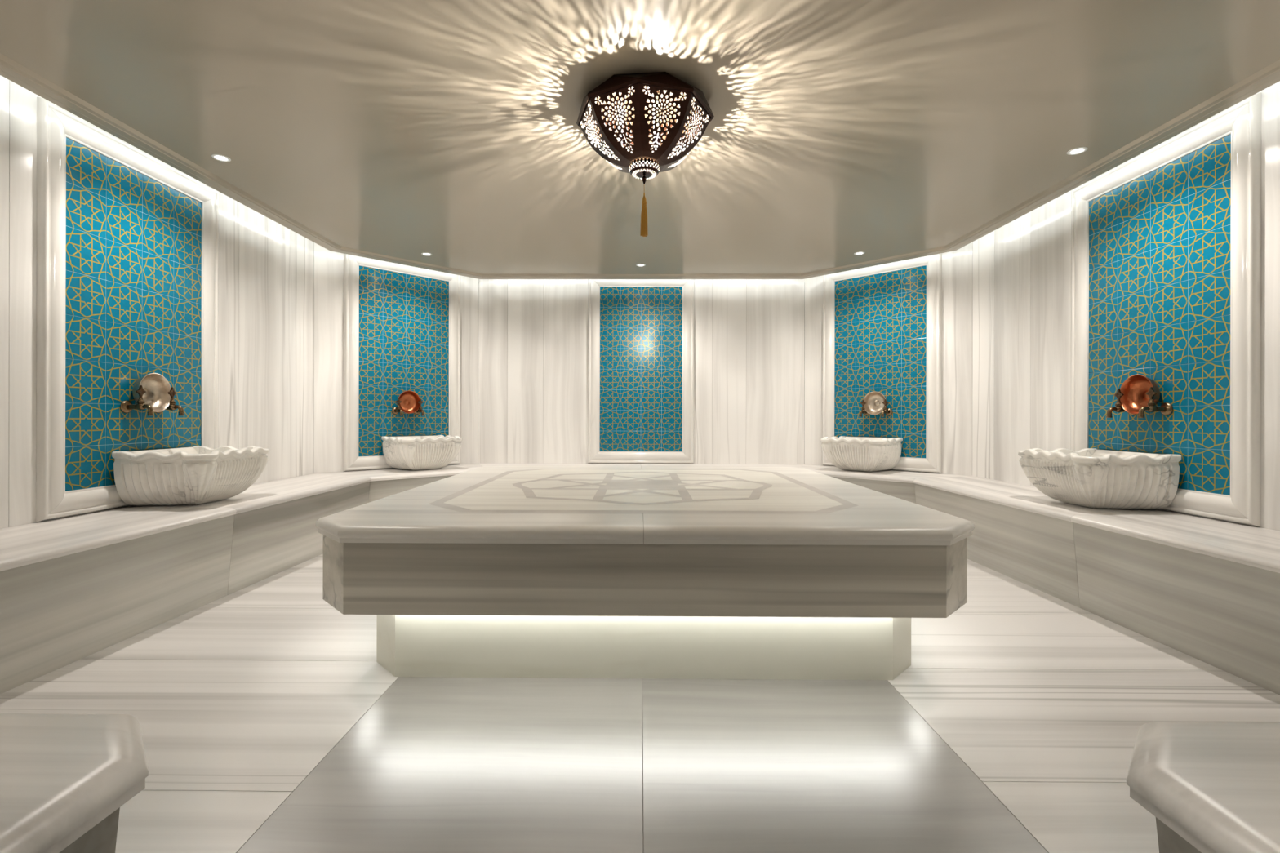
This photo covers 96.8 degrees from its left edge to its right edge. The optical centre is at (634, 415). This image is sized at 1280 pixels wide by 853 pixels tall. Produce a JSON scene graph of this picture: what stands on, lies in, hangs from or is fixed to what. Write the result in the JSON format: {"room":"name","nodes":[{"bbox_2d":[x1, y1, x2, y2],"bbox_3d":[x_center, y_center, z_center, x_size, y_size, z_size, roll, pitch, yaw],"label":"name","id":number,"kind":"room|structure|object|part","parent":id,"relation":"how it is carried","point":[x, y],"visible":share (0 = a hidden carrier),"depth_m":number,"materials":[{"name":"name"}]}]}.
{"room":"spa","nodes":[
{"label":"spa","id":0,"kind":"room"},
{"bbox_2d":[0,75,314,528],"bbox_3d":[-2.627,-0.280,2.960,0.120,2.360,3.128,0,0,1],"label":"wall","id":1,"kind":"structure","parent":0,"point":[266,268],"depth_m":3.59,"materials":[{"name":"stone"}]},
{"bbox_2d":[35,96,218,521],"bbox_3d":[-2.550,-0.459,2.959,0.033,1.829,1.029,0,0,1],"label":"tile panel","id":2,"kind":"object","parent":1,"relation":"attached to","point":[127,241],"visible":0.91,"depth_m":2.78,"materials":[{"name":"teal tile"}]},
{"bbox_3d":[-2.555,-0.459,2.502,0.033,1.828,0.114,0,0,1],"label":"frame rail","id":3,"kind":"part","parent":2,"relation":"part of","materials":[{"name":"stone"}]},
{"bbox_3d":[-2.552,0.398,2.959,0.033,0.114,1.028,0,0,1],"label":"frame rail","id":4,"kind":"part","parent":2,"relation":"part of","materials":[{"name":"stone"}]},
{"bbox_3d":[-2.548,-1.316,2.959,0.033,0.114,1.028,0,0,1],"label":"frame rail","id":5,"kind":"part","parent":2,"relation":"part of","materials":[{"name":"stone"}]},
{"bbox_2d":[120,385,154,415],"bbox_3d":[-2.493,-0.078,2.863,0.141,0.155,0.066,0,0,1],"label":"tap","id":6,"kind":"object","parent":2,"relation":"attached to","point":[126,406],"visible":1,"depth_m":2.85,"materials":[{"name":"gold metal"}]},
{"bbox_2d":[127,385,146,409],"bbox_3d":[-2.505,-0.092,2.863,0.078,0.126,0.053,0,0,1],"label":"handle","id":7,"kind":"object","parent":6,"relation":"on","point":[140,405],"depth_m":2.85,"materials":[{"name":"gold metal"}]},
{"bbox_3d":[-2.450,-0.030,2.862,0.055,0.058,0.026,0,0,1],"label":"spout","id":8,"kind":"part","parent":6,"relation":"part of","materials":[{"name":"gold metal"}]},
{"bbox_2d":[132,373,171,412],"bbox_3d":[-2.521,-0.122,2.958,0.076,0.203,0.203,0,0,-1],"label":"metal bowl","id":9,"kind":"object","parent":6,"relation":"on","point":[157,387],"visible":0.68,"depth_m":3.00,"materials":[{"name":"metal"}]},
{"bbox_2d":[155,386,184,415],"bbox_3d":[-2.491,-0.078,3.055,0.141,0.155,0.066,0,0,1],"label":"tap","id":10,"kind":"object","parent":2,"relation":"attached to","point":[172,406],"visible":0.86,"depth_m":3.05,"materials":[{"name":"gold metal"}]},
{"bbox_2d":[164,386,177,410],"bbox_3d":[-2.503,-0.092,3.055,0.078,0.126,0.053,0,0,1],"label":"handle","id":11,"kind":"object","parent":10,"relation":"on","point":[172,406],"depth_m":3.05,"materials":[{"name":"gold metal"}]},
{"bbox_3d":[-2.449,-0.030,3.054,0.055,0.058,0.026,0,0,1],"label":"spout","id":12,"kind":"part","parent":10,"relation":"part of","materials":[{"name":"gold metal"}]},
{"bbox_3d":[-2.546,-0.459,3.416,0.033,1.828,0.114,0,0,1],"label":"frame rail","id":13,"kind":"part","parent":2,"relation":"part of","materials":[{"name":"stone"}]},
{"bbox_2d":[313,242,478,473],"bbox_3d":[-2.078,-0.279,5.072,1.445,2.360,0.120,0,0,-44],"label":"wall","id":14,"kind":"structure","parent":0,"point":[328,267],"depth_m":4.64,"materials":[{"name":"stone"}]},
{"bbox_2d":[343,253,460,471],"bbox_3d":[-2.014,-0.458,5.027,1.029,1.829,0.033,0,0,-44],"label":"tile panel","id":15,"kind":"object","parent":14,"relation":"attached to","point":[402,322],"visible":0.95,"depth_m":4.96,"materials":[{"name":"teal tile"}]},
{"bbox_3d":[-2.340,-0.459,4.707,0.114,1.828,0.033,0,0,-44],"label":"frame rail","id":16,"kind":"part","parent":15,"relation":"part of","materials":[{"name":"stone"}]},
{"bbox_2d":[391,398,402,416],"bbox_3d":[-2.042,-0.077,4.918,0.066,0.155,0.141,0,0,-44],"label":"tap","id":17,"kind":"object","parent":15,"relation":"attached to","point":[395,411],"visible":1,"depth_m":4.91,"materials":[{"name":"gold metal"}]},
{"bbox_2d":[395,398,401,413],"bbox_3d":[-2.050,-0.091,4.926,0.072,0.126,0.072,0,0,1],"label":"handle","id":18,"kind":"object","parent":17,"relation":"on","point":[397,410],"depth_m":4.91,"materials":[{"name":"gold metal"}]},
{"bbox_3d":[-2.012,-0.029,4.887,0.026,0.058,0.055,0,0,-44],"label":"spout","id":19,"kind":"part","parent":17,"relation":"part of","materials":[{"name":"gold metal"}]},
{"bbox_2d":[398,391,420,413],"bbox_3d":[-1.993,-0.120,5.005,0.203,0.203,0.075,0,0,-44],"label":"metal bowl","id":20,"kind":"object","parent":17,"relation":"on","point":[409,404],"visible":0.96,"depth_m":5.03,"materials":[{"name":"orange metal"}]},
{"bbox_3d":[-2.015,0.399,5.027,1.028,0.114,0.033,0,0,-44],"label":"frame rail","id":21,"kind":"part","parent":15,"relation":"part of","materials":[{"name":"stone"}]},
{"bbox_3d":[-2.012,-1.315,5.027,1.028,0.114,0.033,0,0,-44],"label":"frame rail","id":22,"kind":"part","parent":15,"relation":"part of","materials":[{"name":"stone"}]},
{"bbox_2d":[413,399,424,416],"bbox_3d":[-1.905,-0.077,5.052,0.066,0.155,0.141,0,0,-44],"label":"tap","id":23,"kind":"object","parent":15,"relation":"attached to","point":[420,411],"visible":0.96,"depth_m":5.04,"materials":[{"name":"gold metal"}]},
{"bbox_2d":[417,399,423,413],"bbox_3d":[-1.913,-0.091,5.061,0.072,0.126,0.072,0,0,1],"label":"handle","id":24,"kind":"object","parent":23,"relation":"on","point":[420,411],"depth_m":5.04,"materials":[{"name":"gold metal"}]},
{"bbox_3d":[-1.687,-0.457,5.347,0.114,1.828,0.033,0,0,-44],"label":"frame rail","id":25,"kind":"part","parent":15,"relation":"part of","materials":[{"name":"stone"}]},
{"bbox_2d":[0,0,1279,279],"bbox_3d":[0.042,-1.410,3.000,6.600,0.247,6.400,0,0,1],"label":"ceiling","id":26,"kind":"structure","parent":0,"point":[397,131],"depth_m":2.40,"materials":[{"name":"beige paint"}]},
{"bbox_2d":[211,154,231,161],"bbox_3d":[-2.096,-1.308,2.883,0.082,0.003,0.082,0,0,1],"label":"recessed light","id":27,"kind":"object","parent":26,"relation":"in","point":[218,157],"visible":1,"depth_m":2.88,"materials":[{"name":"white metal"}]},
{"bbox_2d":[421,252,431,255],"bbox_3d":[-1.679,-1.307,4.595,0.082,0.003,0.082,0,0,1],"label":"recessed light","id":28,"kind":"object","parent":26,"relation":"in","point":[424,253],"visible":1,"depth_m":4.59,"materials":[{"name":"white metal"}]},
{"bbox_2d":[576,71,714,236],"bbox_3d":[0.042,-1.032,2.400,0.540,0.546,0.540,0,0,28],"label":"lantern","id":29,"kind":"object","parent":26,"relation":"hanging from","point":[647,115],"visible":1,"depth_m":2.26,"materials":[{"name":"dark bronze"},{"name":"glass"},{"name":"gold silk"}]},
{"bbox_3d":[0.042,-1.148,2.400,0.519,0.194,0.519,0,0,28],"label":"lamp shade","id":30,"kind":"part","parent":29,"relation":"part of","materials":[{"name":"brown metal"}]},
{"bbox_2d":[853,251,865,254],"bbox_3d":[1.800,-1.299,4.545,0.082,0.003,0.082,0,0,1],"label":"recessed light","id":31,"kind":"object","parent":26,"relation":"in","point":[860,252],"visible":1,"depth_m":4.54,"materials":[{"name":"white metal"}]},
{"bbox_2d":[1066,146,1088,155],"bbox_3d":[2.171,-1.299,2.787,0.082,0.003,0.082,0,0,1],"label":"recessed light","id":32,"kind":"object","parent":26,"relation":"in","point":[1077,150],"visible":1,"depth_m":2.78,"materials":[{"name":"white metal"}]},
{"bbox_2d":[0,554,1279,852],"bbox_3d":[0.026,0.936,2.000,6.400,0.060,8.000,0,0,1],"label":"floor","id":33,"kind":"structure","parent":0,"point":[268,716],"depth_m":1.58,"materials":[{"name":"stone"}]},
{"bbox_2d":[0,713,148,852],"bbox_3d":[-1.618,0.682,0.895,2.172,0.442,0.865,0,0,31],"label":"bench","id":34,"kind":"object","parent":33,"relation":"on","point":[65,780],"visible":1,"depth_m":0.75,"materials":[{"name":"white stone"}]},
{"bbox_3d":[-1.134,0.708,0.623,0.871,0.392,0.524,0,0,1],"label":"panel","id":35,"kind":"part","parent":34,"relation":"part of","materials":[{"name":"stone"}]},
{"bbox_2d":[0,473,371,694],"bbox_3d":[-2.282,0.680,2.957,0.573,0.442,3.127,0,0,1],"label":"bench","id":36,"kind":"object","parent":33,"relation":"on","point":[73,588],"visible":0.94,"depth_m":2.37,"materials":[{"name":"white stone"}]},
{"bbox_3d":[-2.065,0.697,2.218,0.102,0.408,1.272,0,0,1],"label":"panel","id":37,"kind":"part","parent":36,"relation":"part of","materials":[{"name":"stone"}]},
{"bbox_3d":[-2.290,0.476,2.124,0.573,0.033,1.463,0,0,1],"label":"seat","id":38,"kind":"part","parent":36,"relation":"part of","materials":[{"name":"stone"}]},
{"bbox_2d":[111,445,269,506],"bbox_3d":[-2.307,0.316,3.025,0.453,0.286,0.556,0,0,1],"label":"basin","id":39,"kind":"object","parent":36,"relation":"on","point":[194,475],"visible":1,"depth_m":2.81,"materials":[{"name":"stone"}]},
{"bbox_3d":[-2.275,0.476,3.688,0.573,0.033,1.663,0,0,1],"label":"seat","id":40,"kind":"part","parent":36,"relation":"part of","materials":[{"name":"stone"}]},
{"bbox_3d":[-2.051,0.697,3.591,0.102,0.408,1.472,0,0,1],"label":"panel","id":41,"kind":"part","parent":36,"relation":"part of","materials":[{"name":"stone"}]},
{"bbox_2d":[318,463,483,502],"bbox_3d":[-1.837,0.681,4.823,1.443,0.442,0.573,0,0,-44],"label":"bench","id":42,"kind":"object","parent":33,"relation":"on","point":[384,483],"visible":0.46,"depth_m":4.51,"materials":[{"name":"white stone"}]},
{"bbox_3d":[-1.837,0.477,4.823,1.443,0.033,0.573,0,0,-44],"label":"seat","id":43,"kind":"part","parent":42,"relation":"part of","materials":[{"name":"stone"}]},
{"bbox_3d":[-1.680,0.698,4.663,1.062,0.408,0.102,0,0,-44],"label":"panel","id":44,"kind":"part","parent":42,"relation":"part of","materials":[{"name":"stone"}]},
{"bbox_2d":[381,435,462,471],"bbox_3d":[-1.812,0.317,4.884,0.556,0.286,0.453,0,0,-44],"label":"basin","id":45,"kind":"object","parent":42,"relation":"on","point":[419,452],"visible":1,"depth_m":4.76,"materials":[{"name":"stone"}]},
{"bbox_2d":[479,463,803,467],"bbox_3d":[0.059,0.685,5.231,3.167,0.442,0.573,0,0,1],"label":"bench","id":46,"kind":"object","parent":33,"relation":"on","point":[482,464],"visible":0.07,"depth_m":5.39,"materials":[{"name":"white stone"}]},
{"bbox_3d":[-0.733,0.479,5.239,1.583,0.033,0.573,0,0,1],"label":"seat","id":47,"kind":"part","parent":46,"relation":"part of","materials":[{"name":"stone"}]},
{"bbox_3d":[0.851,0.483,5.223,1.583,0.033,0.573,0,0,1],"label":"seat","id":48,"kind":"part","parent":46,"relation":"part of","materials":[{"name":"stone"}]},
{"bbox_2d":[315,465,974,679],"bbox_3d":[0.039,0.630,2.938,2.276,0.552,2.276,0,0,1],"label":"platform","id":49,"kind":"object","parent":33,"relation":"on","point":[537,571],"visible":1,"depth_m":1.90,"materials":[{"name":"grey stone"}]},
{"bbox_2d":[800,464,968,503],"bbox_3d":[1.946,0.690,4.786,0.573,0.442,1.443,0,0,-44],"label":"bench","id":50,"kind":"object","parent":33,"relation":"on","point":[898,484],"visible":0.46,"depth_m":4.48,"materials":[{"name":"white stone"}]},
{"bbox_2d":[820,435,902,471],"bbox_3d":[1.924,0.325,4.848,0.453,0.286,0.556,0,0,-44],"label":"basin","id":51,"kind":"object","parent":50,"relation":"on","point":[851,453],"visible":1,"depth_m":4.72,"materials":[{"name":"stone"}]},
{"bbox_3d":[1.786,0.706,4.629,0.102,0.408,1.062,0,0,-44],"label":"panel","id":52,"kind":"part","parent":50,"relation":"part of","materials":[{"name":"stone"}]},
{"bbox_3d":[1.947,0.485,4.786,0.573,0.033,1.443,0,0,-44],"label":"seat","id":53,"kind":"part","parent":50,"relation":"part of","materials":[{"name":"stone"}]},
{"bbox_2d":[913,475,1279,695],"bbox_3d":[2.355,0.690,2.911,0.573,0.442,3.127,0,0,1],"label":"bench","id":54,"kind":"object","parent":33,"relation":"on","point":[1206,590],"visible":0.94,"depth_m":2.37,"materials":[{"name":"white stone"}]},
{"bbox_3d":[2.136,0.706,3.490,0.102,0.408,1.592,0,0,1],"label":"panel","id":55,"kind":"part","parent":54,"relation":"part of","materials":[{"name":"stone"}]},
{"bbox_3d":[2.362,0.486,3.583,0.573,0.033,1.783,0,0,1],"label":"seat","id":56,"kind":"part","parent":54,"relation":"part of","materials":[{"name":"stone"}]},
{"bbox_2d":[1017,448,1181,509],"bbox_3d":[2.382,0.326,2.979,0.453,0.286,0.556,0,0,1],"label":"basin","id":57,"kind":"object","parent":54,"relation":"on","point":[1090,477],"visible":1,"depth_m":2.77,"materials":[{"name":"stone"}]},
{"bbox_3d":[2.346,0.486,2.019,0.573,0.033,1.343,0,0,1],"label":"seat","id":58,"kind":"part","parent":54,"relation":"part of","materials":[{"name":"stone"}]},
{"bbox_3d":[2.122,0.706,2.117,0.102,0.408,1.152,0,0,1],"label":"panel","id":59,"kind":"part","parent":54,"relation":"part of","materials":[{"name":"stone"}]},
{"bbox_2d":[1126,721,1279,852],"bbox_3d":[1.637,0.689,0.858,2.202,0.442,0.877,0,0,-29],"label":"bench","id":60,"kind":"object","parent":33,"relation":"on","point":[1207,787],"visible":1,"depth_m":0.74,"materials":[{"name":"white stone"}]},
{"bbox_3d":[1.144,0.713,0.601,0.905,0.392,0.524,0,0,1],"label":"panel","id":61,"kind":"part","parent":60,"relation":"part of","materials":[{"name":"stone"}]},
{"bbox_2d":[478,279,804,464],"bbox_3d":[0.064,-0.274,5.579,3.168,2.360,0.120,0,0,1],"label":"wall","id":62,"kind":"structure","parent":0,"point":[749,334],"depth_m":5.52,"materials":[{"name":"stone"}]},
{"bbox_2d":[587,279,693,463],"bbox_3d":[0.064,-0.453,5.502,1.029,1.829,0.033,0,0,1],"label":"tile panel","id":63,"kind":"object","parent":62,"relation":"attached to","point":[641,331],"visible":0.99,"depth_m":5.51,"materials":[{"name":"teal tile"}]},
{"bbox_3d":[-0.393,-0.454,5.506,0.114,1.828,0.033,0,0,1],"label":"frame rail","id":64,"kind":"part","parent":63,"relation":"part of","materials":[{"name":"stone"}]},
{"bbox_3d":[0.066,-1.311,5.502,1.028,0.114,0.033,0,0,1],"label":"frame rail","id":65,"kind":"part","parent":63,"relation":"part of","materials":[{"name":"stone"}]},
{"bbox_3d":[0.062,0.404,5.502,1.028,0.114,0.033,0,0,1],"label":"frame rail","id":66,"kind":"part","parent":63,"relation":"part of","materials":[{"name":"stone"}]},
{"bbox_3d":[0.521,-0.452,5.497,0.114,1.828,0.033,0,0,1],"label":"frame rail","id":67,"kind":"part","parent":63,"relation":"part of","materials":[{"name":"stone"}]},
{"bbox_2d":[804,241,973,475],"bbox_3d":[2.196,-0.269,5.030,0.120,2.360,1.445,0,0,-44],"label":"wall","id":68,"kind":"structure","parent":0,"point":[957,265],"depth_m":4.59,"materials":[{"name":"stone"}]},
{"bbox_2d":[822,253,942,473],"bbox_3d":[2.132,-0.449,4.986,0.033,1.829,1.029,0,0,-44],"label":"tile panel","id":69,"kind":"object","parent":68,"relation":"attached to","point":[882,323],"visible":0.9,"depth_m":4.92,"materials":[{"name":"teal tile"}]},
{"bbox_3d":[1.812,-0.450,5.313,0.033,1.828,0.114,0,0,-44],"label":"frame rail","id":70,"kind":"part","parent":69,"relation":"part of","materials":[{"name":"stone"}]},
{"bbox_2d":[858,399,869,417],"bbox_3d":[2.022,-0.068,5.013,0.141,0.155,0.066,0,0,-44],"label":"tap","id":71,"kind":"object","parent":69,"relation":"attached to","point":[863,409],"visible":0.95,"depth_m":5.00,"materials":[{"name":"gold metal"}]},
{"bbox_2d":[863,391,885,414],"bbox_3d":[2.109,-0.111,4.965,0.203,0.203,0.075,0,0,45],"label":"metal bowl","id":72,"kind":"object","parent":71,"relation":"on","point":[873,400],"visible":0.94,"depth_m":4.99,"materials":[{"name":"metal"}]},
{"bbox_3d":[2.134,-1.306,4.986,0.033,0.114,1.028,0,0,-44],"label":"frame rail","id":73,"kind":"part","parent":69,"relation":"part of","materials":[{"name":"stone"}]},
{"bbox_3d":[2.130,0.408,4.986,0.033,0.114,1.028,0,0,-44],"label":"frame rail","id":74,"kind":"part","parent":69,"relation":"part of","materials":[{"name":"stone"}]},
{"bbox_2d":[881,399,893,417],"bbox_3d":[2.156,-0.068,4.876,0.141,0.155,0.066,0,0,-44],"label":"tap","id":75,"kind":"object","parent":69,"relation":"attached to","point":[888,411],"visible":1,"depth_m":4.87,"materials":[{"name":"gold metal"}]},
{"bbox_3d":[2.452,-0.448,4.660,0.033,1.828,0.114,0,0,-44],"label":"frame rail","id":76,"kind":"part","parent":69,"relation":"part of","materials":[{"name":"stone"}]},
{"bbox_2d":[972,80,1279,531],"bbox_3d":[2.704,-0.268,2.908,0.120,2.360,3.128,0,0,1],"label":"wall","id":77,"kind":"structure","parent":0,"point":[1021,282],"depth_m":3.71,"materials":[{"name":"stone"}]},
{"bbox_2d":[1071,92,1261,526],"bbox_3d":[2.628,-0.448,2.908,0.033,1.829,1.029,0,0,1],"label":"tile panel","id":78,"kind":"object","parent":77,"relation":"attached to","point":[1166,242],"visible":0.88,"depth_m":2.72,"materials":[{"name":"teal tile"}]},
{"bbox_3d":[2.632,-0.448,3.366,0.033,1.828,0.114,0,0,1],"label":"frame rail","id":79,"kind":"part","parent":78,"relation":"part of","materials":[{"name":"stone"}]},
{"bbox_2d":[1106,388,1136,417],"bbox_3d":[2.569,-0.067,3.005,0.141,0.155,0.066,0,0,1],"label":"tap","id":80,"kind":"object","parent":78,"relation":"attached to","point":[1117,408],"visible":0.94,"depth_m":3.00,"materials":[{"name":"gold metal"}]},
{"bbox_3d":[2.526,-0.019,3.005,0.055,0.058,0.026,0,0,1],"label":"spout","id":81,"kind":"part","parent":80,"relation":"part of","materials":[{"name":"gold metal"}]},
{"bbox_2d":[1114,388,1125,412],"bbox_3d":[2.581,-0.081,3.005,0.078,0.126,0.053,0,0,1],"label":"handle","id":82,"kind":"object","parent":80,"relation":"on","point":[1117,408],"depth_m":3.00,"materials":[{"name":"gold metal"}]},
{"bbox_2d":[1120,374,1159,413],"bbox_3d":[2.596,-0.110,2.908,0.076,0.203,0.203,0,0,2],"label":"metal bowl","id":83,"kind":"object","parent":80,"relation":"on","point":[1135,388],"visible":0.74,"depth_m":2.95,"materials":[{"name":"orange metal"}]},
{"bbox_2d":[1137,386,1173,417],"bbox_3d":[2.567,-0.067,2.813,0.141,0.155,0.066,0,0,1],"label":"tap","id":84,"kind":"object","parent":78,"relation":"attached to","point":[1166,408],"visible":1,"depth_m":2.80,"materials":[{"name":"gold metal"}]},
{"bbox_3d":[2.524,-0.019,2.813,0.055,0.058,0.026,0,0,1],"label":"spout","id":85,"kind":"part","parent":84,"relation":"part of","materials":[{"name":"gold metal"}]},
{"bbox_2d":[1146,386,1164,412],"bbox_3d":[2.579,-0.081,2.813,0.078,0.126,0.053,0,0,1],"label":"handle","id":86,"kind":"object","parent":84,"relation":"on","point":[1151,407],"depth_m":2.81,"materials":[{"name":"gold metal"}]},
{"bbox_3d":[2.630,-1.305,2.908,0.033,0.114,1.028,0,0,1],"label":"frame rail","id":87,"kind":"part","parent":78,"relation":"part of","materials":[{"name":"stone"}]},
{"bbox_3d":[2.626,0.409,2.908,0.033,0.114,1.028,0,0,1],"label":"frame rail","id":88,"kind":"part","parent":78,"relation":"part of","materials":[{"name":"stone"}]},
{"bbox_3d":[2.623,-0.448,2.451,0.033,1.828,0.114,0,0,1],"label":"frame rail","id":89,"kind":"part","parent":78,"relation":"part of","materials":[{"name":"stone"}]}
]}

